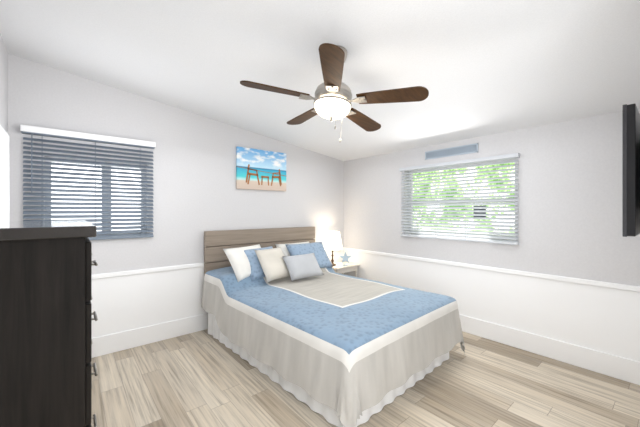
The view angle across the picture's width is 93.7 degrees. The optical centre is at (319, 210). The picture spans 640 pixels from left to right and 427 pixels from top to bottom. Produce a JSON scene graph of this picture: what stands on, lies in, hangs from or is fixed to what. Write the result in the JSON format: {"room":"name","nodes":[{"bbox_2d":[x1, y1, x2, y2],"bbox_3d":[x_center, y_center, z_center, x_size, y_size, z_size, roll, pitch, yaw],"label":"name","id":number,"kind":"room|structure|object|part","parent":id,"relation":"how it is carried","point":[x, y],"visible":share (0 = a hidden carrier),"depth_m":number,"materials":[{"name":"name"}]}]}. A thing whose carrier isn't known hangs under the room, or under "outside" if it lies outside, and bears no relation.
{"room":"bedroom","nodes":[
{"label":"bedroom","id":0,"kind":"room"},
{"bbox_2d":[0,34,7,133],"bbox_3d":[-1.377,-0.075,0.837,0.200,3.150,4.650,0,0,-40],"label":"wall","id":1,"kind":"structure","parent":0,"point":[3,87],"depth_m":2.50,"materials":[{"name":"paint"}]},
{"bbox_2d":[0,125,8,221],"bbox_3d":[-2.233,0.443,2.096,0.099,2.115,0.950,0,0,-40],"label":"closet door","id":2,"kind":"structure","parent":1,"relation":"in","point":[4,176],"depth_m":2.35,"materials":[{"name":"white"}]},
{"bbox_2d":[8,53,343,337],"bbox_3d":[-1.248,-0.075,4.106,4.594,3.150,0.200,0,0,-40],"label":"wall","id":3,"kind":"structure","parent":0,"point":[196,193],"depth_m":3.50,"materials":[{"name":"paint"}]},
{"bbox_2d":[45,156,145,234],"bbox_3d":[-2.327,-0.125,3.173,0.860,0.810,0.148,0,0,-40],"label":"window","id":4,"kind":"structure","parent":3,"relation":"in","point":[101,185],"depth_m":3.23,"materials":[{"name":"silver metal"}]},
{"bbox_2d":[21,131,154,239],"bbox_3d":[-2.283,-0.237,3.051,1.074,1.065,0.087,0,0,-40],"label":"window blind","id":5,"kind":"object","parent":4,"relation":"attached to","point":[140,234],"visible":0.81,"depth_m":3.04,"materials":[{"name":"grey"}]},
{"bbox_2d":[20,124,155,146],"bbox_3d":[-2.262,-0.744,3.025,1.080,0.057,0.006,0,0,-40],"label":"blind valance","id":6,"kind":"object","parent":5,"relation":"attached to","point":[35,129],"visible":1,"depth_m":2.97,"materials":[{"name":"white plastic"}]},
{"bbox_2d":[92,313,207,357],"bbox_3d":[-1.167,1.400,4.033,4.164,0.200,0.016,0,0,-40],"label":"baseboard","id":7,"kind":"structure","parent":3,"relation":"attached to","point":[115,342],"depth_m":3.37,"materials":[{"name":"white wood"}]},
{"bbox_2d":[92,247,343,278],"bbox_3d":[-1.165,0.675,4.031,4.164,0.045,0.022,0,0,-40],"label":"trim","id":8,"kind":"structure","parent":3,"relation":"attached to","point":[97,276],"depth_m":3.37,"materials":[{"name":"white wood"}]},
{"bbox_2d":[236,146,285,190],"bbox_3d":[-0.823,-0.585,4.304,0.791,0.570,0.036,0,0,-40],"label":"framed picture","id":9,"kind":"object","parent":3,"relation":"attached to","point":[257,169],"visible":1,"depth_m":4.26,"materials":[{"name":"fabric"}]},
{"bbox_2d":[0,0,639,160],"bbox_3d":[0.244,-1.212,2.322,4.594,0.694,4.850,0,0,-40],"label":"ceiling","id":10,"kind":"structure","parent":0,"point":[477,68],"depth_m":2.29,"materials":[{"name":"paint"}]},
{"bbox_2d":[240,43,428,141],"bbox_3d":[0.094,-0.846,2.227,1.250,0.676,1.239,8,-5,-40],"label":"fan","id":11,"kind":"object","parent":10,"relation":"hanging from","point":[332,99],"visible":1,"depth_m":2.06,"materials":[{"name":"brown wood"}]},
{"bbox_3d":[0.088,-0.723,2.178,0.264,0.095,0.264,8,-5,-40],"label":"lamp shade","id":12,"kind":"part","parent":11,"relation":"part of","materials":[{"name":"white glass"}]},
{"bbox_3d":[0.109,-0.977,2.204,0.490,0.416,0.485,8,-5,-40],"label":"motor","id":13,"kind":"part","parent":11,"relation":"part of","materials":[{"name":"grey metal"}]},
{"bbox_2d":[91,329,639,426],"bbox_3d":[0.244,1.560,2.322,4.594,0.120,4.850,0,0,-40],"label":"floor","id":14,"kind":"structure","parent":0,"point":[203,378],"depth_m":2.46,"materials":[{"name":"brown wood"}]},
{"bbox_2d":[0,220,97,426],"bbox_3d":[-1.385,0.780,1.422,0.503,1.440,0.964,0,0,-40],"label":"dresser","id":15,"kind":"object","parent":14,"relation":"on","point":[46,319],"visible":1,"depth_m":1.13,"materials":[{"name":"black wood"}]},
{"bbox_2d":[201,227,464,426],"bbox_3d":[0.003,0.877,3.396,1.864,1.246,2.539,0,0,-43],"label":"bed","id":16,"kind":"object","parent":14,"relation":"on","point":[294,313],"visible":1,"depth_m":2.67,"materials":[{"name":"fabric"}]},
{"bbox_2d":[222,244,274,282],"bbox_3d":[-0.862,0.620,3.679,0.645,0.356,0.396,0,0,-43],"label":"pillow","id":17,"kind":"object","parent":16,"relation":"on","point":[244,261],"depth_m":3.52,"materials":[{"name":"white fabric"}]},
{"bbox_3d":[-0.769,0.877,4.306,1.755,1.246,0.063,0,0,-40],"label":"headboard","id":18,"kind":"part","parent":16,"relation":"part of","materials":[{"name":"brown wood"}]},
{"bbox_2d":[239,246,284,281],"bbox_3d":[-0.712,0.640,3.724,0.522,0.348,0.286,0,0,-43],"label":"pillow","id":19,"kind":"object","parent":16,"relation":"on","point":[252,256],"depth_m":3.57,"materials":[{"name":"fabric"}]},
{"bbox_2d":[254,246,293,282],"bbox_3d":[-0.559,0.640,3.661,0.449,0.348,0.291,0,0,-43],"label":"pillow","id":20,"kind":"object","parent":16,"relation":"on","point":[269,264],"depth_m":3.58,"materials":[{"name":"beige fabric"}]},
{"bbox_2d":[281,252,324,280],"bbox_3d":[-0.208,0.690,3.769,0.514,0.264,0.253,0,0,-43],"label":"pillow","id":21,"kind":"object","parent":16,"relation":"on","point":[295,267],"depth_m":3.69,"materials":[{"name":"grey fabric"}]},
{"bbox_2d":[285,241,333,272],"bbox_3d":[-0.141,0.635,4.240,0.677,0.347,0.316,0,0,-43],"label":"pillow","id":22,"kind":"object","parent":16,"relation":"on","point":[317,248],"depth_m":4.22,"materials":[{"name":"fabric"}]},
{"bbox_2d":[323,231,359,276],"bbox_3d":[0.318,0.920,4.975,0.580,1.160,0.415,0,0,-40],"label":"nightstand","id":23,"kind":"object","parent":14,"relation":"on","point":[332,241],"visible":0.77,"depth_m":4.83,"materials":[{"name":"white wood"}]},
{"bbox_2d":[323,231,342,265],"bbox_3d":[0.204,0.615,4.916,0.330,0.550,0.330,0,0,-40],"label":"lamp","id":24,"kind":"object","parent":23,"relation":"on","point":[332,239],"depth_m":4.81,"materials":[{"name":"white fabric"}]},
{"bbox_2d":[344,108,639,361],"bbox_3d":[1.779,-0.075,3.912,0.200,3.150,3.980,0,0,-40],"label":"wall","id":25,"kind":"structure","parent":0,"point":[569,194],"depth_m":3.14,"materials":[{"name":"paint"}]},
{"bbox_2d":[425,143,477,159],"bbox_3d":[1.675,-0.760,3.869,0.013,0.110,0.698,0,0,-40],"label":"air vent","id":26,"kind":"object","parent":25,"relation":"in","point":[457,150],"visible":1,"depth_m":3.84,"materials":[{"name":"white metal"}]},
{"bbox_2d":[408,158,515,240],"bbox_3d":[1.757,-0.135,3.900,0.148,0.930,1.430,0,0,-40],"label":"window","id":27,"kind":"structure","parent":25,"relation":"in","point":[513,159],"depth_m":3.85,"materials":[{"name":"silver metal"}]},
{"bbox_2d":[399,153,519,244],"bbox_3d":[1.664,-0.128,3.822,0.087,0.995,1.514,0,0,-40],"label":"window blind","id":28,"kind":"object","parent":27,"relation":"attached to","point":[465,204],"visible":1,"depth_m":3.70,"materials":[{"name":"grey plastic"}]},
{"bbox_2d":[344,248,639,291],"bbox_3d":[1.642,0.675,3.902,0.022,0.045,3.740,0,0,-40],"label":"trim","id":29,"kind":"structure","parent":25,"relation":"attached to","point":[509,271],"depth_m":3.28,"materials":[{"name":"white wood"}]},
{"bbox_2d":[459,314,639,384],"bbox_3d":[1.645,1.400,3.904,0.016,0.200,3.740,0,0,-40],"label":"baseboard","id":30,"kind":"structure","parent":25,"relation":"attached to","point":[620,368],"depth_m":3.00,"materials":[{"name":"white wood"}]},
{"label":"outside","id":31,"kind":"structure","parent":0,"visible":0},
{"bbox_2d":[51,162,140,230],"bbox_3d":[-2.993,-0.250,4.094,4.500,4.500,0.020,0,0,-40],"label":"sky","id":32,"kind":"structure","parent":31,"point":[94,193],"depth_m":4.02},
{"bbox_2d":[413,163,514,232],"bbox_3d":[2.748,-0.250,5.068,0.070,4.500,8.450,0,0,-40],"label":"garden","id":33,"kind":"object","parent":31,"point":[466,195],"visible":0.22,"depth_m":5.26,"materials":[{"name":"green plant"}]},
{"bbox_3d":[2.711,0.025,5.089,0.040,0.230,0.190,0,0,-40],"label":"neighbour pane","id":34,"kind":"part","parent":33,"relation":"part of","materials":[{"name":"grey"}]},
{"bbox_3d":[1.959,-0.200,1.772,0.400,0.360,0.064,0,0,-40],"label":"tv bracket","id":35,"kind":"object","parent":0,"visible":0},
{"bbox_2d":[622,104,639,236],"bbox_3d":[1.951,-0.200,1.837,1.126,0.656,0.045,0,0,-40],"label":"television","id":36,"kind":"object","parent":35,"relation":"attached to","point":[633,171],"depth_m":1.48,"materials":[{"name":"black plastic"}]},
{"bbox_3d":[1.942,-0.200,1.848,1.126,0.656,0.016,0,0,-40],"label":"tv bezel","id":37,"kind":"part","parent":36,"relation":"part of","materials":[{"name":"black plastic"}]}
]}

